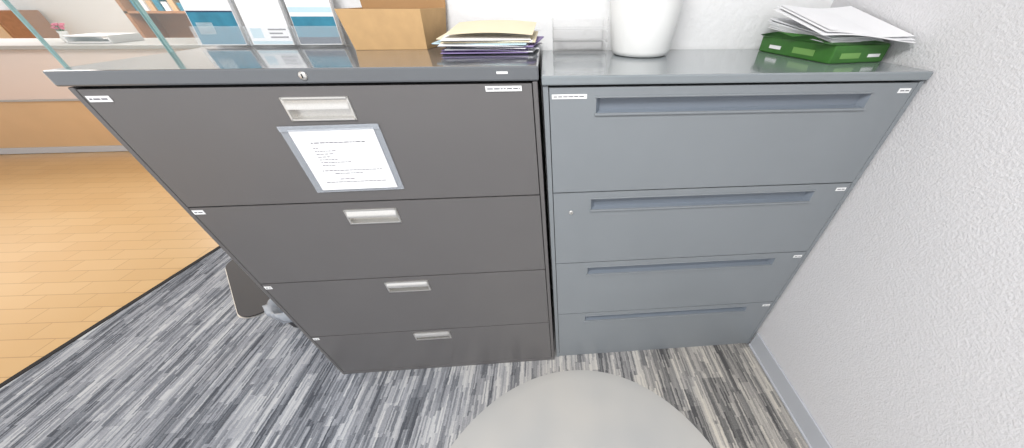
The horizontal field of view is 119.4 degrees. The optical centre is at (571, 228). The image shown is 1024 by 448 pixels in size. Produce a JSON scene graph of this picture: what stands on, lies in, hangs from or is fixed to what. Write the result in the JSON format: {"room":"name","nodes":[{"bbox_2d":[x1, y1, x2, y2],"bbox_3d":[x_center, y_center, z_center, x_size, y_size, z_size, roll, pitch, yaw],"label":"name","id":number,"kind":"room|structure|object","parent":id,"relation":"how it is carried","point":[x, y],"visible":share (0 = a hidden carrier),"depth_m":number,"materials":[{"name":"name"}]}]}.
{"room":"office","nodes":[
{"label":"office","id":0,"kind":"room"},
{"bbox_2d":[0,0,138,37],"bbox_3d":[-4.496,-3.901,5.259,10.046,2.600,0.120,-2,38,-3],"label":"wall","id":1,"kind":"structure","parent":0,"point":[78,16],"depth_m":5.03,"materials":[{"name":"white paint"}]},
{"bbox_2d":[2,0,173,67],"bbox_3d":[-1.494,-0.785,0.908,0.584,1.165,0.032,-2,38,-3],"label":"glass wall","id":2,"kind":"structure","parent":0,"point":[136,3],"depth_m":0.99,"materials":[{"name":"glass"}]},
{"bbox_2d":[0,151,218,382],"bbox_3d":[-3.187,-0.077,2.563,12.000,0.116,11.000,-2,38,-3],"label":"floor","id":3,"kind":"structure","parent":0,"point":[84,235],"depth_m":2.22,"materials":[{"name":"wood planks"}]},
{"bbox_2d":[0,10,59,37],"bbox_3d":[-9.103,-2.935,5.067,0.550,1.280,0.580,-2,38,-3],"label":"cabinet","id":4,"kind":"object","parent":3,"relation":"on","point":[11,26],"visible":0.08,"depth_m":4.78,"materials":[{"name":"brown wood"}]},
{"bbox_2d":[0,38,215,153],"bbox_3d":[-5.997,-1.510,3.407,5.620,1.085,0.700,-2,38,-3],"label":"reception desk","id":5,"kind":"object","parent":3,"relation":"on","point":[37,115],"depth_m":3.18,"materials":[{"name":"brown wood"}]},
{"bbox_2d":[50,23,69,41],"bbox_3d":[-5.197,-2.008,3.034,0.116,0.164,0.093,-2,38,-3],"label":"vase","id":6,"kind":"object","parent":5,"relation":"on","point":[59,26],"visible":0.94,"depth_m":3.00,"materials":[{"name":"white ceramic"}]},
{"bbox_2d":[61,33,143,43],"bbox_3d":[-4.855,-1.984,3.083,0.420,0.066,0.300,-2,38,-3],"label":"paper tray","id":7,"kind":"object","parent":5,"relation":"on","point":[91,37],"visible":1,"depth_m":3.04,"materials":[{"name":"white plastic"}]},
{"bbox_2d":[0,246,220,387],"bbox_3d":[-2.708,0.776,1.366,0.030,0.007,8.138,4,38,5],"label":"trim","id":8,"kind":"structure","parent":3,"relation":"on","point":[92,327],"depth_m":1.67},
{"bbox_2d":[115,0,197,37],"bbox_3d":[-6.488,-3.199,5.160,1.200,1.600,0.400,-2,38,-3],"label":"storage shelf","id":9,"kind":"object","parent":3,"relation":"on","point":[169,16],"visible":0.34,"depth_m":4.90,"materials":[{"name":"brown wood"}]},
{"bbox_2d":[0,248,808,447],"bbox_3d":[-1.232,0.713,1.457,4.395,0.004,8.000,-2,38,-3],"label":"carpet","id":10,"kind":"object","parent":3,"relation":"on","point":[177,367],"visible":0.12,"depth_m":1.40,"materials":[{"name":"grey carpet"}]},
{"bbox_2d":[225,259,269,318],"bbox_3d":[-1.988,-0.083,1.701,0.742,0.950,0.442,29,46,32],"label":"chair","id":11,"kind":"object","parent":10,"relation":"on","point":[249,299],"visible":0.21,"depth_m":1.83,"materials":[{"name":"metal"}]},
{"bbox_2d":[262,299,297,327],"bbox_3d":[-1.518,0.435,1.668,0.259,0.172,0.263,-2,38,-3],"label":"bin","id":12,"kind":"object","parent":10,"relation":"on","point":[271,309],"visible":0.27,"depth_m":1.57,"materials":[{"name":"plastic"}]},
{"bbox_2d":[43,44,553,373],"bbox_3d":[-0.622,0.028,1.252,1.053,1.334,0.471,-2,38,-3],"label":"filing cabinet","id":13,"kind":"object","parent":10,"relation":"on","point":[449,265],"visible":0.99,"depth_m":0.86,"materials":[{"name":"grey metal"}]},
{"bbox_2d":[179,0,249,44],"bbox_3d":[-1.080,-0.679,0.880,0.140,0.235,0.082,-2,38,-3],"label":"brochure holder","id":14,"kind":"object","parent":13,"relation":"on","point":[214,22],"visible":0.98,"depth_m":0.89,"materials":[{"name":"blue paper"}]},
{"bbox_2d":[234,0,296,44],"bbox_3d":[-0.935,-0.685,0.889,0.130,0.235,0.082,-2,38,-3],"label":"brochure holder","id":15,"kind":"object","parent":13,"relation":"on","point":[266,22],"visible":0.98,"depth_m":0.90,"materials":[{"name":"white paper"}]},
{"bbox_2d":[284,0,344,44],"bbox_3d":[-0.793,-0.691,0.897,0.135,0.235,0.082,-2,38,-3],"label":"brochure holder","id":16,"kind":"object","parent":13,"relation":"on","point":[315,22],"visible":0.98,"depth_m":0.91,"materials":[{"name":"blue paper"}]},
{"bbox_2d":[287,127,397,189],"bbox_3d":[-0.607,-0.184,0.797,0.244,0.192,0.004,-2,38,-3],"label":"notice","id":17,"kind":"object","parent":13,"relation":"attached to","point":[342,158],"visible":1,"depth_m":0.79,"materials":[{"name":"white paper"}]},
{"bbox_2d":[334,0,445,49],"bbox_3d":[-0.535,-0.650,0.915,0.272,0.150,0.176,-2,38,-3],"label":"cardboard box","id":18,"kind":"object","parent":13,"relation":"on","point":[378,24],"visible":0.94,"depth_m":0.88,"materials":[{"name":"brown cardboard"}]},
{"bbox_2d":[432,20,543,53],"bbox_3d":[-0.238,-0.581,0.892,0.309,0.070,0.255,-2,38,-3],"label":"file folders","id":19,"kind":"object","parent":13,"relation":"on","point":[481,36],"visible":1,"depth_m":0.83,"materials":[{"name":"manila cardstock"},{"name":"coloured cardstock"},{"name":"white paper"}]},
{"bbox_2d":[450,370,712,447],"bbox_3d":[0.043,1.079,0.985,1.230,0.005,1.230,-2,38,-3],"label":"table","id":20,"kind":"object","parent":10,"relation":"on","point":[572,408],"visible":1,"depth_m":1.30,"materials":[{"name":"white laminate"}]},
{"bbox_2d":[541,49,933,356],"bbox_3d":[0.424,-0.013,1.329,1.034,1.310,0.454,-2,38,-3],"label":"filing cabinet","id":21,"kind":"object","parent":10,"relation":"on","point":[688,189],"visible":0.98,"depth_m":0.94,"materials":[{"name":"metal"}]},
{"bbox_2d":[610,0,682,57],"bbox_3d":[0.224,-0.722,0.893,0.258,0.344,0.255,28,46,31],"label":"pot","id":22,"kind":"object","parent":21,"relation":"on","point":[639,28],"visible":1,"depth_m":0.89,"materials":[{"name":"white ceramic"}]},
{"bbox_2d":[759,5,915,63],"bbox_3d":[0.800,-0.617,0.931,0.266,0.134,0.347,-2,38,-3],"label":"paper ream","id":23,"kind":"object","parent":21,"relation":"on","point":[848,34],"visible":1,"depth_m":0.88,"materials":[{"name":"white paper"}]},
{"bbox_2d":[216,0,832,288],"bbox_3d":[-0.139,-0.679,1.132,2.136,2.600,0.126,-2,38,-3],"label":"wall","id":24,"kind":"structure","parent":0,"point":[563,24],"depth_m":1.04,"materials":[{"name":"white paint"}]},
{"bbox_2d":[750,0,1023,447],"bbox_3d":[1.151,0.634,-0.552,0.120,2.600,4.578,-2,38,-3],"label":"wall","id":25,"kind":"structure","parent":0,"point":[902,325],"depth_m":0.81,"materials":[{"name":"white paint"}]},
{"bbox_2d":[748,333,831,447],"bbox_3d":[1.101,1.799,-0.022,0.016,0.110,3.996,-2,38,-3],"label":"baseboard","id":26,"kind":"structure","parent":25,"relation":"attached to","point":[809,429],"depth_m":1.32,"materials":[{"name":"rubber"}]}
]}

